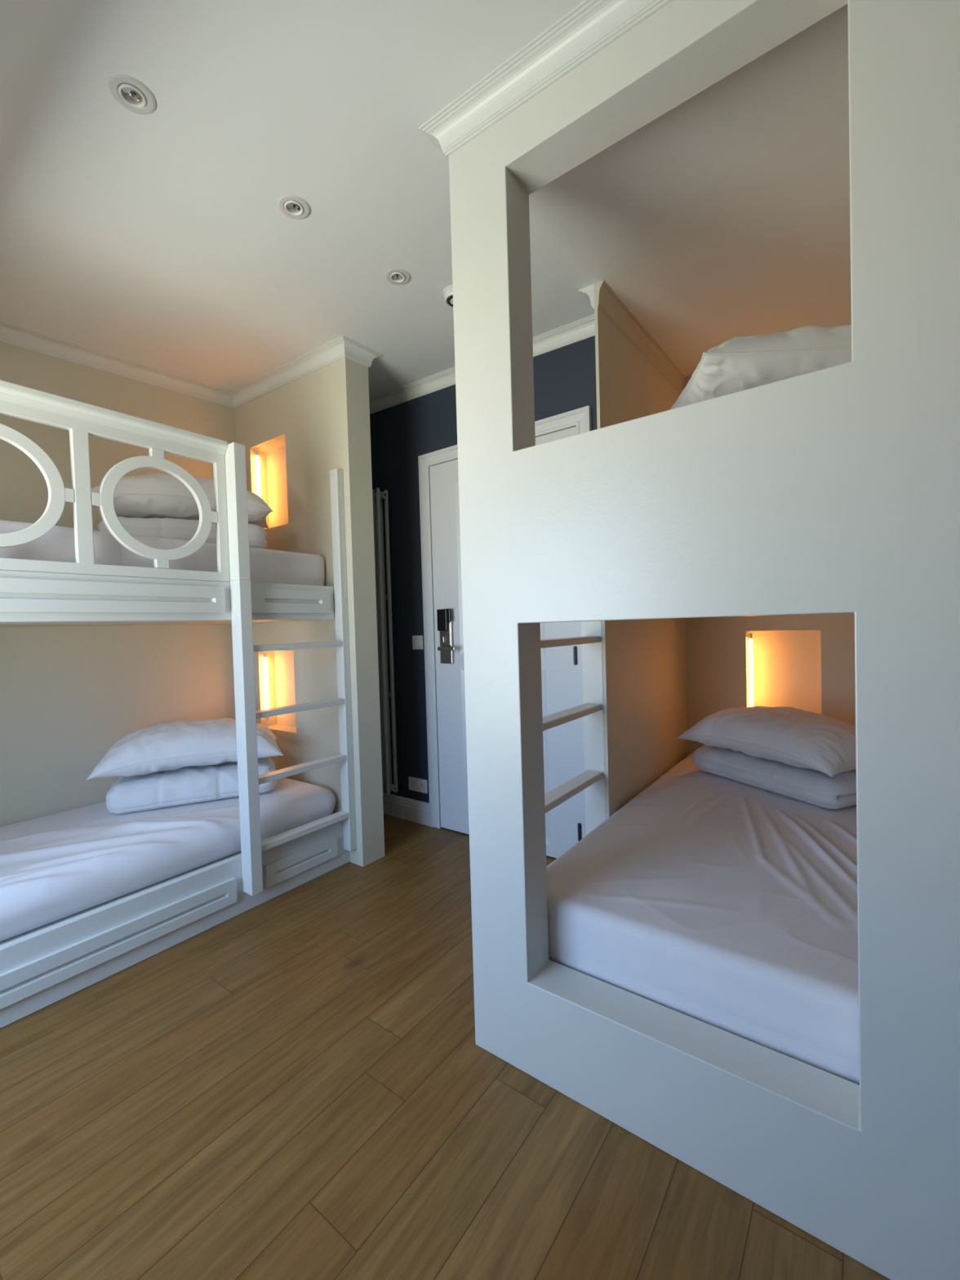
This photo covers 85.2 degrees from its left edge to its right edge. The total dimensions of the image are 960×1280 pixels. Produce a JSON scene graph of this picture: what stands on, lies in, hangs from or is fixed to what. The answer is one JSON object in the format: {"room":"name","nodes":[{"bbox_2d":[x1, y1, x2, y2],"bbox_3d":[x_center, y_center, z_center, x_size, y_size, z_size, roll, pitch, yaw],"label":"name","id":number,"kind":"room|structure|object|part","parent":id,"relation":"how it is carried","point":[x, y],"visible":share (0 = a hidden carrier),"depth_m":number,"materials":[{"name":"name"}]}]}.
{"room":"hostel dormitory room","nodes":[
{"label":"hostel dormitory room","id":0,"kind":"room"},
{"bbox_2d":[0,341,235,826],"bbox_3d":[-1.987,-0.210,2.436,0.120,2.720,3.250,-1,2,37],"label":"wall","id":1,"kind":"structure","parent":0,"point":[68,695],"depth_m":2.47,"materials":[{"name":"beige paint"}]},
{"bbox_2d":[0,320,382,408],"bbox_3d":[-1.315,-1.364,2.369,1.058,0.121,1.371,-1,2,37],"label":"crown molding","id":2,"kind":"structure","parent":1,"relation":"attached to","point":[341,347],"depth_m":2.58,"materials":[{"name":"white paint"}]},
{"bbox_2d":[234,357,384,866],"bbox_3d":[-0.969,-0.201,2.866,1.004,2.620,0.142,-1,2,37],"label":"wall","id":3,"kind":"structure","parent":0,"point":[316,424],"depth_m":2.65,"materials":[{"name":"beige paint"}]},
{"bbox_2d":[254,450,261,497],"bbox_3d":[-1.279,-0.874,3.013,0.029,0.431,0.021,-1,2,37],"label":"light","id":4,"kind":"object","parent":3,"relation":"attached to","point":[256,453],"visible":0.46,"depth_m":3.00,"materials":[{"name":"white"}]},
{"bbox_2d":[262,652,269,719],"bbox_3d":[-1.246,0.269,3.042,0.029,0.393,0.021,-1,2,37],"label":"light","id":5,"kind":"object","parent":3,"relation":"attached to","point":[264,655],"visible":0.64,"depth_m":3.03,"materials":[{"name":"white"}]},
{"bbox_2d":[0,0,851,399],"bbox_3d":[-0.346,-1.304,1.698,3.700,0.653,4.200,-1,2,37],"label":"ceiling","id":6,"kind":"structure","parent":0,"point":[162,240],"depth_m":1.57,"materials":[{"name":"white paint"}]},
{"bbox_2d":[107,74,155,114],"bbox_3d":[-0.836,-1.310,1.255,0.096,0.010,0.096,-1,2,37],"label":"recessed light","id":7,"kind":"object","parent":6,"relation":"in","point":[131,94],"visible":1,"depth_m":1.25,"materials":[{"name":"white plastic"}]},
{"bbox_2d":[277,195,310,219],"bbox_3d":[-0.579,-1.345,1.623,0.096,0.010,0.096,-1,2,37],"label":"recessed light","id":8,"kind":"object","parent":6,"relation":"in","point":[293,206],"visible":1,"depth_m":1.62,"materials":[{"name":"white plastic"}]},
{"bbox_2d":[384,268,410,284],"bbox_3d":[-0.313,-1.380,1.984,0.096,0.010,0.096,-1,2,37],"label":"recessed light","id":9,"kind":"object","parent":6,"relation":"in","point":[393,276],"visible":1,"depth_m":1.98,"materials":[{"name":"white plastic"}]},
{"bbox_2d":[443,284,453,306],"bbox_3d":[-0.095,-1.382,2.100,0.104,0.037,0.104,-1,2,37],"label":"smoke detector","id":10,"kind":"object","parent":6,"relation":"attached to","point":[448,291],"visible":0.38,"depth_m":2.08,"materials":[{"name":"white plastic"}]},
{"bbox_2d":[0,813,889,1279],"bbox_3d":[-0.260,1.147,1.781,3.700,0.060,4.150,-1,2,37],"label":"floor","id":11,"kind":"structure","parent":0,"point":[299,1086],"depth_m":1.19,"materials":[{"name":"brown wood"}]},
{"bbox_2d":[0,379,356,1028],"bbox_3d":[-1.601,0.184,2.027,0.976,1.930,1.986,-1,2,37],"label":"bunk bed","id":12,"kind":"object","parent":11,"relation":"on","point":[41,966],"visible":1,"depth_m":1.93,"materials":[{"name":"white wood"}]},
{"bbox_3d":[-1.424,-0.135,1.562,0.016,0.102,1.330,-1,2,37],"label":"raised panel","id":13,"kind":"part","parent":12,"relation":"part of","materials":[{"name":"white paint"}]},
{"bbox_3d":[-1.449,-0.469,1.558,0.025,0.518,1.400,-1,2,37],"label":"guard rail","id":14,"kind":"part","parent":12,"relation":"part of","materials":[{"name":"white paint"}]},
{"bbox_3d":[-1.390,1.041,1.591,0.016,0.096,1.328,-1,2,37],"label":"raised panel","id":15,"kind":"part","parent":12,"relation":"part of","materials":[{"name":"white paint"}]},
{"bbox_2d":[0,520,324,586],"bbox_3d":[-1.665,-0.295,2.074,0.819,0.207,1.945,-1,2,37],"label":"mattress","id":16,"kind":"object","parent":12,"relation":"on","point":[58,544],"visible":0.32,"depth_m":2.00,"materials":[{"name":"white fabric"}]},
{"bbox_2d":[97,516,267,548],"bbox_3d":[-1.396,-0.487,2.514,0.684,0.138,0.423,-2,2,-25],"label":"duvet","id":17,"kind":"object","parent":16,"relation":"on","point":[171,528],"visible":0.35,"depth_m":2.31,"materials":[{"name":"white fabric"}]},
{"bbox_2d":[91,472,273,528],"bbox_3d":[-1.407,-0.666,2.501,0.745,0.219,0.445,-2,2,-25],"label":"pillow","id":18,"kind":"object","parent":17,"relation":"on","point":[158,495],"visible":0.52,"depth_m":2.31,"materials":[{"name":"white fabric"}]},
{"bbox_2d":[0,777,335,941],"bbox_3d":[-1.614,0.834,2.090,0.862,0.196,1.943,-1,2,37],"label":"mattress","id":19,"kind":"object","parent":12,"relation":"on","point":[56,866],"visible":0.73,"depth_m":1.98,"materials":[{"name":"white fabric"}]},
{"bbox_2d":[106,756,276,813],"bbox_3d":[-1.363,0.670,2.527,0.698,0.146,0.432,-2,2,-24],"label":"duvet","id":20,"kind":"object","parent":19,"relation":"on","point":[192,784],"visible":0.64,"depth_m":2.34,"materials":[{"name":"white fabric"}]},
{"bbox_2d":[86,718,283,779],"bbox_3d":[-1.373,0.491,2.513,0.765,0.214,0.445,-2,2,-25],"label":"pillow","id":21,"kind":"object","parent":20,"relation":"on","point":[179,744],"visible":0.94,"depth_m":2.34,"materials":[{"name":"white fabric"}]},
{"bbox_3d":[-1.247,1.028,1.824,0.032,0.234,1.954,-1,2,37],"label":"board","id":22,"kind":"part","parent":12,"relation":"part of","materials":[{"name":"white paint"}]},
{"bbox_3d":[-0.976,0.126,2.139,0.104,1.824,0.048,-1,2,37],"label":"post","id":23,"kind":"part","parent":12,"relation":"part of","materials":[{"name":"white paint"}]},
{"bbox_3d":[-0.845,-0.173,2.344,0.016,0.103,0.406,-1,2,37],"label":"raised panel","id":24,"kind":"part","parent":12,"relation":"part of","materials":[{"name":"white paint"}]},
{"bbox_3d":[-0.807,1.005,2.379,0.016,0.094,0.370,-1,2,37],"label":"raised panel","id":25,"kind":"part","parent":12,"relation":"part of","materials":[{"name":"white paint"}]},
{"bbox_2d":[448,0,959,1279],"bbox_3d":[1.009,-0.197,1.895,1.274,2.547,2.044,-1,2,37],"label":"bunk bed","id":26,"kind":"object","parent":11,"relation":"on","point":[836,489],"visible":0.84,"depth_m":1.01,"materials":[{"name":"white wood"}]},
{"bbox_2d":[418,0,673,159],"bbox_3d":[0.394,-1.305,1.062,1.254,0.106,0.167,-1,2,37],"label":"crown molding","id":27,"kind":"structure","parent":26,"relation":"attached to","point":[591,26],"depth_m":1.19,"materials":[{"name":"white paint"}]},
{"bbox_3d":[0.840,-0.210,2.567,0.013,2.547,1.165,-1,2,37],"label":"panel","id":28,"kind":"part","parent":26,"relation":"part of","materials":[{"name":"beige paint"}]},
{"bbox_2d":[546,751,859,1084],"bbox_3d":[1.060,0.751,1.976,0.995,0.212,1.921,-1,2,37],"label":"mattress","id":29,"kind":"object","parent":26,"relation":"on","point":[725,904],"visible":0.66,"depth_m":1.37,"materials":[{"name":"white fabric"}]},
{"bbox_2d":[693,745,856,808],"bbox_3d":[1.357,0.572,2.334,0.425,0.136,0.726,-2,2,-23],"label":"duvet","id":30,"kind":"object","parent":29,"relation":"on","point":[817,788],"visible":0.52,"depth_m":2.13,"materials":[{"name":"white fabric"}]},
{"bbox_2d":[676,706,856,777],"bbox_3d":[1.317,0.405,2.291,0.465,0.212,0.745,-2,2,-23],"label":"pillow","id":31,"kind":"object","parent":30,"relation":"on","point":[793,736],"visible":0.77,"depth_m":2.12,"materials":[{"name":"white fabric"}]},
{"bbox_3d":[1.027,-0.376,1.947,0.997,0.197,1.922,-1,2,37],"label":"mattress","id":32,"kind":"object","parent":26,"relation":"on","visible":0},
{"bbox_3d":[0.882,-0.553,1.512,0.658,0.191,0.620,-1,2,37],"label":"duvet","id":33,"kind":"object","parent":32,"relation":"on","visible":0},
{"bbox_2d":[670,324,851,409],"bbox_3d":[0.888,-0.746,1.518,0.595,0.202,0.445,-2,1,6],"label":"pillow","id":34,"kind":"object","parent":33,"relation":"on","point":[740,363],"visible":0.42,"depth_m":1.33,"materials":[{"name":"white fabric"}]},
{"bbox_2d":[369,335,597,858],"bbox_3d":[-0.177,-0.228,2.994,2.124,2.620,0.120,-1,2,37],"label":"wall","id":35,"kind":"structure","parent":0,"point":[565,377],"depth_m":3.08,"materials":[{"name":"blue paint"}]},
{"bbox_2d":[372,487,398,795],"bbox_3d":[-0.688,0.017,3.230,0.416,1.820,0.127,-1,2,37],"label":"radiator","id":36,"kind":"object","parent":35,"relation":"attached to","point":[377,497],"visible":0.34,"depth_m":3.11,"materials":[{"name":"grey metal"}]},
{"bbox_2d":[382,792,430,826],"bbox_3d":[-0.660,1.026,3.323,0.936,0.127,0.022,-1,2,37],"label":"baseboard","id":37,"kind":"structure","parent":35,"relation":"attached to","point":[402,807],"depth_m":3.15,"materials":[{"name":"white paint"}]},
{"bbox_2d":[408,776,427,793],"bbox_3d":[-0.370,0.864,3.106,0.150,0.080,0.012,-1,2,37],"label":"power socket","id":38,"kind":"object","parent":35,"relation":"attached to","point":[417,784],"visible":1,"depth_m":3.10,"materials":[{"name":"white plastic"}]},
{"bbox_2d":[412,635,423,649],"bbox_3d":[-0.367,0.014,3.064,0.083,0.082,0.012,-1,2,37],"label":"light switch","id":39,"kind":"object","parent":35,"relation":"attached to","point":[417,640],"visible":1,"depth_m":3.06,"materials":[{"name":"white plastic"}]},
{"bbox_2d":[368,314,595,414],"bbox_3d":[-0.264,-1.422,2.893,2.124,0.126,0.054,-1,2,37],"label":"crown molding","id":40,"kind":"structure","parent":35,"relation":"attached to","point":[582,329],"depth_m":2.82,"materials":[{"name":"white paint"}]},
{"bbox_2d":[417,405,591,857],"bbox_3d":[0.090,0.014,2.682,1.052,2.138,0.082,-1,2,37],"label":"door","id":41,"kind":"structure","parent":35,"relation":"in","point":[438,477],"depth_m":2.88,"materials":[{"name":"white paint"}]},
{"bbox_3d":[-0.172,0.047,2.859,0.120,0.024,0.052,-1,2,37],"label":"lever handle","id":42,"kind":"part","parent":41,"relation":"part of","materials":[{"name":"metal"}]},
{"bbox_3d":[-0.187,-0.019,2.912,0.086,0.301,0.020,-1,2,37],"label":"lock plate","id":43,"kind":"part","parent":41,"relation":"part of","materials":[{"name":"metal"}]},
{"bbox_2d":[578,280,685,394],"bbox_3d":[0.789,-1.412,2.548,0.106,0.142,1.166,-1,2,37],"label":"crown molding","id":44,"kind":"structure","parent":35,"relation":"attached to","point":[608,302],"depth_m":2.35,"materials":[{"name":"beige paint"}]},
{"bbox_2d":[682,375,855,755],"bbox_3d":[1.605,-0.276,2.848,1.150,2.620,0.200,-1,2,37],"label":"wall","id":45,"kind":"structure","parent":0,"point":[806,662],"depth_m":2.85,"materials":[{"name":"beige paint"}]},
{"bbox_2d":[746,633,753,706],"bbox_3d":[1.484,0.184,2.863,0.029,0.442,0.021,-1,2,37],"label":"light","id":46,"kind":"object","parent":45,"relation":"attached to","point":[750,640],"visible":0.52,"depth_m":2.85,"materials":[{"name":"white"}]}
]}

